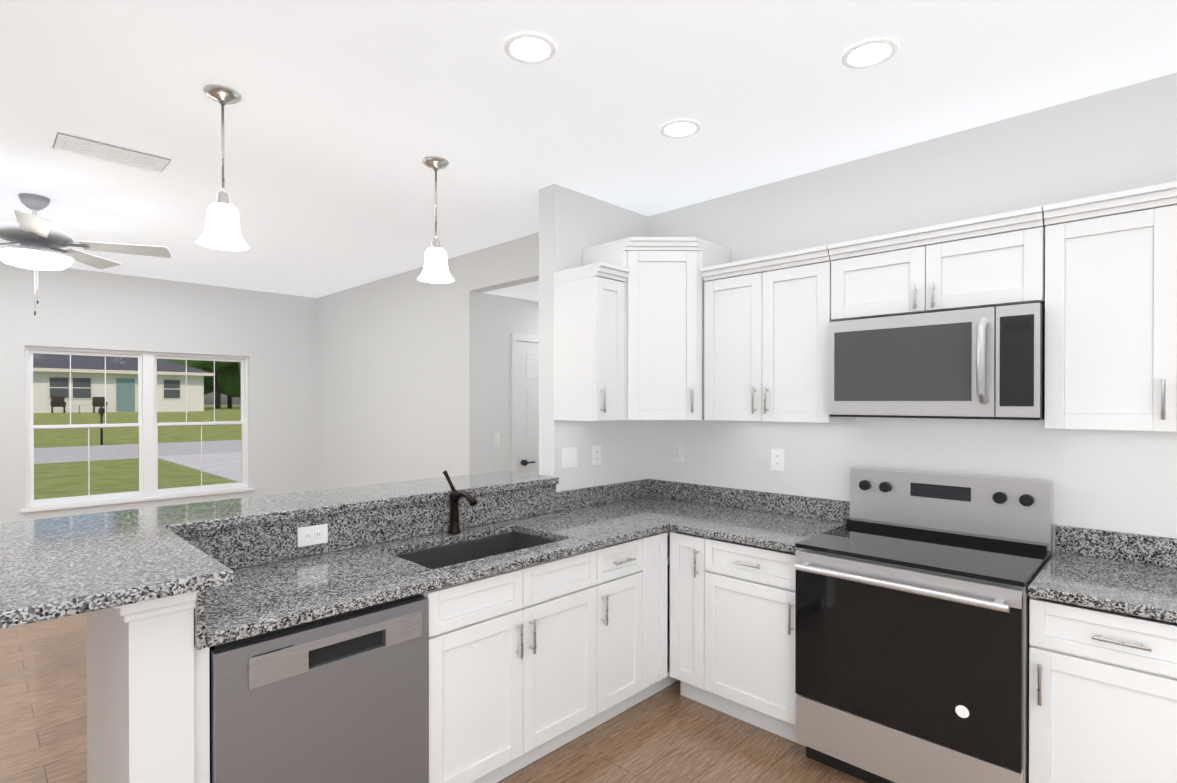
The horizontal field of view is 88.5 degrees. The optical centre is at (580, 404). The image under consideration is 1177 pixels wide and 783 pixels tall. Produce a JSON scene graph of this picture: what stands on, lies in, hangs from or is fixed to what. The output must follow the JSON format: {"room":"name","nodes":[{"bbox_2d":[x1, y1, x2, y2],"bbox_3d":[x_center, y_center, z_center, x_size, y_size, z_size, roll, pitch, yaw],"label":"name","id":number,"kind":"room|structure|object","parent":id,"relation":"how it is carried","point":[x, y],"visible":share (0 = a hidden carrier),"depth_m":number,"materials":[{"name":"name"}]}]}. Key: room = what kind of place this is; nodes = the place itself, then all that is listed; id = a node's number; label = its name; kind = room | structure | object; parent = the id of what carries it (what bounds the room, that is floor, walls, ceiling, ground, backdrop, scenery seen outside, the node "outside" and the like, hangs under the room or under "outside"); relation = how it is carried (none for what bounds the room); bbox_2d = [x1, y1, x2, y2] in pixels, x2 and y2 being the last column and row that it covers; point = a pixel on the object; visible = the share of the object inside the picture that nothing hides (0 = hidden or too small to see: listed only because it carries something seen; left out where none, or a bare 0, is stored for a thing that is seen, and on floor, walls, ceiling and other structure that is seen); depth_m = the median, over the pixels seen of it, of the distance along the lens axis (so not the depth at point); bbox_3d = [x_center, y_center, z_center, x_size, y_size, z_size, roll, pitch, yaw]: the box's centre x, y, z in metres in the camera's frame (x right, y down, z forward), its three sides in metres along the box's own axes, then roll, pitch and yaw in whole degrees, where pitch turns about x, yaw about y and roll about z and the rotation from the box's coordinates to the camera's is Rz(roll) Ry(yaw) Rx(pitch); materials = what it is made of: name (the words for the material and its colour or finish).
{"room":"kitchen","nodes":[
{"label":"kitchen","id":0,"kind":"room"},
{"bbox_2d":[0,260,317,522],"bbox_3d":[-4.913,0.128,5.237,0.130,2.716,5.400,0,0,45],"label":"wall","id":1,"kind":"structure","parent":0,"point":[272,337],"depth_m":6.03,"materials":[{"name":"grey paint"}]},
{"bbox_2d":[21,346,253,512],"bbox_3d":[-4.223,0.206,5.904,0.145,1.446,1.847,0,0,45],"label":"window unit","id":2,"kind":"structure","parent":1,"relation":"in","point":[147,424],"depth_m":5.88,"materials":[{"name":"white plastic"}]},
{"bbox_2d":[87,512,553,782],"bbox_3d":[-0.671,0.970,2.456,0.760,1.060,2.001,0,0,45],"label":"wall","id":3,"kind":"structure","parent":0,"point":[140,701],"depth_m":1.55,"materials":[{"name":"white paint"}]},
{"bbox_2d":[113,591,198,622],"bbox_3d":[-1.340,0.486,1.776,0.850,0.084,0.188,0,0,45],"label":"trim","id":4,"kind":"structure","parent":3,"relation":"attached to","point":[153,608],"depth_m":1.50,"materials":[{"name":"white wood"}]},
{"bbox_2d":[0,471,558,628],"bbox_3d":[-0.844,0.421,2.364,1.220,0.035,2.364,0,0,45],"label":"bar","id":5,"kind":"object","parent":3,"relation":"on","point":[57,567],"visible":1,"depth_m":1.77,"materials":[{"name":"stone"}]},
{"bbox_2d":[177,484,555,649],"bbox_3d":[-0.568,0.535,2.447,0.653,0.190,1.858,0,0,45],"label":"backsplash","id":6,"kind":"structure","parent":3,"relation":"attached to","point":[231,548],"depth_m":2.51,"materials":[{"name":"stone"}]},
{"bbox_2d":[297,524,327,546],"bbox_3d":[-1.056,0.515,2.381,0.008,0.075,0.115,0,0,45],"label":"outlet","id":7,"kind":"object","parent":6,"relation":"attached to","point":[312,535],"visible":1,"depth_m":2.38,"materials":[{"name":"white plastic"}]},
{"bbox_2d":[317,232,538,489],"bbox_3d":[-1.535,0.126,5.605,4.160,2.716,0.130,0,0,45],"label":"wall","id":8,"kind":"structure","parent":0,"point":[399,377],"depth_m":5.57,"materials":[{"name":"grey paint"}]},
{"bbox_2d":[0,613,866,782],"bbox_3d":[-0.285,1.526,3.177,9.620,0.060,8.960,0,0,45],"label":"floor","id":9,"kind":"structure","parent":0,"point":[670,734],"depth_m":2.69,"materials":[{"name":"brown wood"}]},
{"bbox_2d":[194,646,209,782],"bbox_3d":[-1.223,1.069,1.818,0.608,0.868,0.038,0,0,45],"label":"cabinet filler","id":10,"kind":"object","parent":9,"relation":"on","point":[201,725],"depth_m":1.60,"materials":[{"name":"white wood"}]},
{"bbox_2d":[209,594,428,782],"bbox_3d":[-0.957,1.069,2.041,0.616,0.866,0.642,0,0,45],"label":"dishwasher","id":11,"kind":"object","parent":9,"relation":"on","point":[342,698],"visible":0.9,"depth_m":1.82,"materials":[{"name":"silver metal"}]},
{"bbox_2d":[420,532,596,782],"bbox_3d":[-0.436,1.065,2.576,0.664,0.868,0.846,0,0,45],"label":"base cabinet","id":12,"kind":"object","parent":9,"relation":"on","point":[512,671],"visible":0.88,"depth_m":2.33,"materials":[{"name":"white wood"}]},
{"bbox_2d":[206,495,727,646],"bbox_3d":[-0.261,0.611,2.746,0.670,0.035,2.670,0,0,45],"label":"countertop","id":13,"kind":"structure","parent":12,"relation":"on","point":[258,600],"depth_m":2.20,"materials":[{"name":"stone"}]},
{"bbox_2d":[442,470,476,533],"bbox_3d":[-0.546,0.448,2.750,0.216,0.290,0.068,0,0,45],"label":"faucet","id":14,"kind":"object","parent":13,"relation":"on","point":[455,497],"visible":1,"depth_m":2.77,"materials":[{"name":"black metal"}]},
{"bbox_2d":[394,532,554,568],"bbox_3d":[-0.430,0.737,2.586,0.444,0.212,0.754,0,0,45],"label":"sink","id":15,"kind":"object","parent":13,"relation":"in","point":[447,555],"visible":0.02,"depth_m":2.80,"materials":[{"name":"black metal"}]},
{"bbox_2d":[581,538,642,734],"bbox_3d":[-0.025,1.063,2.992,0.664,0.868,0.322,0,0,45],"label":"base cabinet","id":16,"kind":"object","parent":9,"relation":"on","point":[618,585],"visible":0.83,"depth_m":2.79,"materials":[{"name":"white wood"}]},
{"bbox_2d":[627,530,678,708],"bbox_3d":[0.368,1.061,3.416,0.628,0.868,0.835,0,0,45],"label":"base cabinet","id":17,"kind":"object","parent":9,"relation":"on","point":[655,571],"visible":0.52,"depth_m":2.99,"materials":[{"name":"white wood"}]},
{"bbox_2d":[670,531,714,708],"bbox_3d":[0.728,1.062,3.181,0.205,0.868,0.664,0,0,45],"label":"base cabinet","id":18,"kind":"object","parent":9,"relation":"on","point":[687,586],"visible":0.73,"depth_m":2.98,"materials":[{"name":"white wood"}]},
{"bbox_2d":[674,507,845,552],"bbox_3d":[0.914,0.610,3.001,0.644,0.035,0.657,0,0,45],"label":"countertop","id":19,"kind":"structure","parent":18,"relation":"on","point":[776,531],"depth_m":2.94,"materials":[{"name":"stone"}]},
{"bbox_2d":[704,537,804,745],"bbox_3d":[0.970,1.063,2.942,0.476,0.868,0.664,0,0,45],"label":"base cabinet","id":20,"kind":"object","parent":9,"relation":"on","point":[749,650],"visible":0.67,"depth_m":2.74,"materials":[{"name":"white wood"}]},
{"bbox_2d":[795,467,1053,782],"bbox_3d":[1.381,0.905,2.458,0.779,1.190,0.738,0,0,45],"label":"range","id":21,"kind":"object","parent":9,"relation":"on","point":[912,644],"visible":1,"depth_m":2.29,"materials":[{"name":"silver metal"}]},
{"bbox_2d":[1029,597,1176,782],"bbox_3d":[1.863,1.068,2.061,0.460,0.868,0.664,0,0,45],"label":"base cabinet","id":22,"kind":"object","parent":9,"relation":"on","point":[1102,696],"visible":0.92,"depth_m":1.89,"materials":[{"name":"white wood"}]},
{"bbox_2d":[1028,552,1176,622],"bbox_3d":[1.867,0.614,2.062,0.460,0.035,0.653,0,0,45],"label":"countertop","id":23,"kind":"structure","parent":22,"relation":"on","point":[1130,588],"depth_m":1.99,"materials":[{"name":"stone"}]},
{"bbox_2d":[482,293,538,472],"bbox_3d":[0.349,0.123,6.247,0.130,2.716,3.430,0,0,45],"label":"wall","id":24,"kind":"structure","parent":0,"point":[504,318],"depth_m":5.10,"materials":[{"name":"grey paint"}]},
{"bbox_2d":[493,433,499,446],"bbox_3d":[-0.708,0.297,5.078,0.008,0.115,0.075,0,0,45],"label":"light switch","id":25,"kind":"object","parent":24,"relation":"attached to","point":[496,439],"visible":1,"depth_m":5.07,"materials":[{"name":"white plastic"}]},
{"bbox_2d":[511,333,538,474],"bbox_3d":[-0.267,0.435,5.487,0.061,2.100,0.880,0,0,45],"label":"hall door","id":26,"kind":"structure","parent":24,"relation":"in","point":[525,407],"depth_m":5.29,"materials":[{"name":"white wood"}]},
{"bbox_2d":[483,281,538,301],"bbox_3d":[0.795,-1.080,5.800,1.125,0.306,3.430,0,0,45],"label":"ceiling soffit","id":27,"kind":"structure","parent":0,"point":[528,291],"depth_m":4.92,"materials":[{"name":"white paint"}]},
{"bbox_2d":[0,0,1176,297],"bbox_3d":[-0.285,-1.250,3.163,9.620,0.060,8.960,0,0,45],"label":"ceiling","id":28,"kind":"structure","parent":0,"point":[342,118],"depth_m":2.43,"materials":[{"name":"white paint"}]},
{"bbox_2d":[0,193,171,314],"bbox_3d":[-3.195,-0.874,3.522,1.268,0.695,1.305,0,0,45],"label":"ceiling fan","id":29,"kind":"object","parent":28,"relation":"hanging from","point":[34,236],"visible":1,"depth_m":3.52,"materials":[{"name":"silver metal"}]},
{"bbox_2d":[52,132,170,172],"bbox_3d":[-2.264,-1.214,2.925,0.228,0.007,0.428,0,0,45],"label":"ceiling vent","id":30,"kind":"object","parent":28,"relation":"in","point":[92,148],"visible":1,"depth_m":2.91,"materials":[{"name":"white metal"}]},
{"bbox_2d":[196,85,248,250],"bbox_3d":[-1.397,-0.920,2.359,0.180,0.591,0.180,0,0,45],"label":"pendant light","id":31,"kind":"object","parent":28,"relation":"hanging from","point":[222,230],"visible":1,"depth_m":2.34,"materials":[{"name":"white glass"}]},
{"bbox_2d":[418,157,453,282],"bbox_3d":[-0.726,-0.923,3.031,0.180,0.591,0.180,0,0,45],"label":"pendant light","id":32,"kind":"object","parent":28,"relation":"hanging from","point":[435,269],"visible":1,"depth_m":3.00,"materials":[{"name":"white glass"}]},
{"bbox_2d":[504,32,555,63],"bbox_3d":[-0.172,-1.210,2.054,0.176,0.007,0.176,0,0,45],"label":"recessed light","id":33,"kind":"object","parent":28,"relation":"in","point":[531,47],"visible":1,"depth_m":2.05,"materials":[{"name":"white plastic"}]},
{"bbox_2d":[660,119,700,137],"bbox_3d":[0.439,-1.213,2.659,0.176,0.007,0.176,0,0,45],"label":"recessed light","id":34,"kind":"object","parent":28,"relation":"in","point":[680,127],"visible":1,"depth_m":2.65,"materials":[{"name":"white plastic"}]},
{"bbox_2d":[842,38,897,68],"bbox_3d":[0.997,-1.210,2.086,0.176,0.007,0.176,0,0,45],"label":"recessed light","id":35,"kind":"object","parent":28,"relation":"in","point":[870,53],"visible":1,"depth_m":2.08,"materials":[{"name":"white plastic"}]},
{"bbox_2d":[539,184,647,491],"bbox_3d":[0.146,0.136,3.728,0.130,2.716,0.960,0,0,45],"label":"wall","id":36,"kind":"structure","parent":0,"point":[572,224],"depth_m":3.45,"materials":[{"name":"white paint"}]},
{"bbox_2d":[562,447,576,468],"bbox_3d":[-0.061,0.300,3.420,0.008,0.115,0.120,0,0,45],"label":"light switch","id":37,"kind":"object","parent":36,"relation":"attached to","point":[569,457],"visible":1,"depth_m":3.42,"materials":[{"name":"white plastic"}]},
{"bbox_2d":[554,262,629,420],"bbox_3d":[0.057,-0.322,3.284,0.361,0.815,0.224,0,0,45],"label":"upper cabinet","id":38,"kind":"object","parent":36,"relation":"attached to","point":[589,342],"visible":1,"depth_m":3.20,"materials":[{"name":"white wood"}]},
{"bbox_2d":[592,445,600,464],"bbox_3d":[0.093,0.299,3.576,0.008,0.115,0.075,0,0,45],"label":"outlet","id":39,"kind":"object","parent":36,"relation":"attached to","point":[596,454],"visible":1,"depth_m":3.58,"materials":[{"name":"white plastic"}]},
{"bbox_2d":[556,479,647,511],"bbox_3d":[0.144,0.536,3.619,0.020,0.107,0.810,0,0,45],"label":"backsplash","id":40,"kind":"structure","parent":36,"relation":"attached to","point":[595,495],"depth_m":3.58,"materials":[{"name":"stone"}]},
{"bbox_2d":[648,72,1176,554],"bbox_3d":[2.156,0.142,2.327,4.700,2.716,0.130,0,0,45],"label":"wall","id":41,"kind":"structure","parent":0,"point":[1112,142],"depth_m":2.70,"materials":[{"name":"grey paint"}]},
{"bbox_2d":[582,237,730,419],"bbox_3d":[0.441,-0.408,3.495,0.610,0.985,0.610,0,0,45],"label":"upper cabinet","id":42,"kind":"object","parent":41,"relation":"attached to","point":[664,331],"visible":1,"depth_m":3.27,"materials":[{"name":"white wood"}]},
{"bbox_2d":[673,443,682,461],"bbox_3d":[0.605,0.298,3.760,0.075,0.115,0.008,0,0,45],"label":"outlet","id":43,"kind":"object","parent":41,"relation":"attached to","point":[677,452],"visible":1,"depth_m":3.76,"materials":[{"name":"white plastic"}]},
{"bbox_2d":[648,479,849,522],"bbox_3d":[0.898,0.536,3.461,1.314,0.107,0.023,0,0,45],"label":"backsplash","id":44,"kind":"structure","parent":41,"relation":"attached to","point":[795,505],"depth_m":3.37,"materials":[{"name":"stone"}]},
{"bbox_2d":[771,449,783,470],"bbox_3d":[1.075,0.301,3.297,0.075,0.115,0.008,0,0,45],"label":"outlet","id":45,"kind":"object","parent":41,"relation":"attached to","point":[777,459],"visible":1,"depth_m":3.29,"materials":[{"name":"white plastic"}]},
{"bbox_2d":[700,245,855,423],"bbox_3d":[1.004,-0.321,3.114,0.676,0.815,0.361,0,0,45],"label":"upper cabinet","id":46,"kind":"object","parent":41,"relation":"attached to","point":[767,319],"visible":0.96,"depth_m":2.98,"materials":[{"name":"white wood"}]},
{"bbox_2d":[828,206,1044,320],"bbox_3d":[1.526,-0.556,2.599,0.780,0.340,0.361,0,0,45],"label":"upper cabinet","id":47,"kind":"object","parent":41,"relation":"attached to","point":[994,260],"visible":0.92,"depth_m":2.45,"materials":[{"name":"white wood"}]},
{"bbox_2d":[828,303,1044,419],"bbox_3d":[1.495,-0.157,2.555,0.760,0.423,0.464,0,0,45],"label":"microwave","id":48,"kind":"object","parent":47,"relation":"attached to","point":[983,363],"visible":0.98,"depth_m":2.38,"materials":[{"name":"silver metal"}]},
{"bbox_2d":[1043,181,1176,432],"bbox_3d":[2.055,-0.316,2.077,0.700,0.815,0.361,0,0,45],"label":"upper cabinet","id":49,"kind":"object","parent":41,"relation":"attached to","point":[1110,311],"visible":1,"depth_m":2.09,"materials":[{"name":"white wood"}]},
{"bbox_2d":[1055,525,1176,567],"bbox_3d":[2.090,0.542,2.287,0.460,0.107,0.020,0,0,45],"label":"backsplash","id":50,"kind":"structure","parent":41,"relation":"attached to","point":[1140,548],"depth_m":2.31,"materials":[{"name":"stone"}]},
{"label":"outside","id":51,"kind":"structure","parent":0,"visible":0},
{"bbox_2d":[33,405,240,499],"bbox_3d":[-44.064,0.903,61.913,135.200,1.100,140.000,0,0,45],"label":"lawn","id":52,"kind":"structure","parent":51,"point":[100,479],"depth_m":25.09,"materials":[{"name":"green plant"}]},
{"bbox_2d":[50,397,65,412],"bbox_3d":[-30.437,0.012,35.180,0.650,0.950,0.660,0,0,45],"label":"porch chair","id":53,"kind":"object","parent":52,"relation":"on","point":[58,402],"depth_m":35.26,"materials":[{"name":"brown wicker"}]},
{"bbox_2d":[92,397,106,412],"bbox_3d":[-29.102,0.005,36.532,0.650,0.950,0.660,0,0,45],"label":"porch chair","id":54,"kind":"object","parent":52,"relation":"on","point":[98,403],"depth_m":36.60,"materials":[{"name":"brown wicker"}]},
{"bbox_2d":[98,407,104,444],"bbox_3d":[-19.481,0.859,24.553,0.190,1.558,0.200,0,0,45],"label":"mailbox","id":55,"kind":"object","parent":52,"relation":"on","point":[100,411],"depth_m":24.52,"materials":[{"name":"black plastic"}]},
{"bbox_2d":[33,353,213,412],"bbox_3d":[-35.420,-1.906,38.755,11.020,4.750,18.200,0,0,45],"label":"house","id":56,"kind":"structure","parent":52,"relation":"on","point":[47,371],"depth_m":37.79,"materials":[{"name":"white paint"}]},
{"bbox_2d":[164,359,240,408],"bbox_3d":[-39.124,-7.221,55.565,103.213,14.411,21.726,0,0,-33],"label":"trees","id":57,"kind":"object","parent":52,"relation":"on","point":[228,373],"depth_m":56.30,"materials":[{"name":"green plant"}]},
{"bbox_2d":[34,440,240,463],"bbox_3d":[-9.796,1.611,28.092,7.500,0.018,140.000,0,0,45],"label":"road","id":58,"kind":"structure","parent":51,"point":[96,453],"depth_m":21.53,"materials":[{"name":"grey asphalt"}]},
{"bbox_2d":[158,452,241,481],"bbox_3d":[-6.533,1.668,15.738,14.500,0.028,5.000,0,0,45],"label":"driveway","id":59,"kind":"structure","parent":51,"point":[215,466],"depth_m":17.19,"materials":[{"name":"concrete"}]}
]}

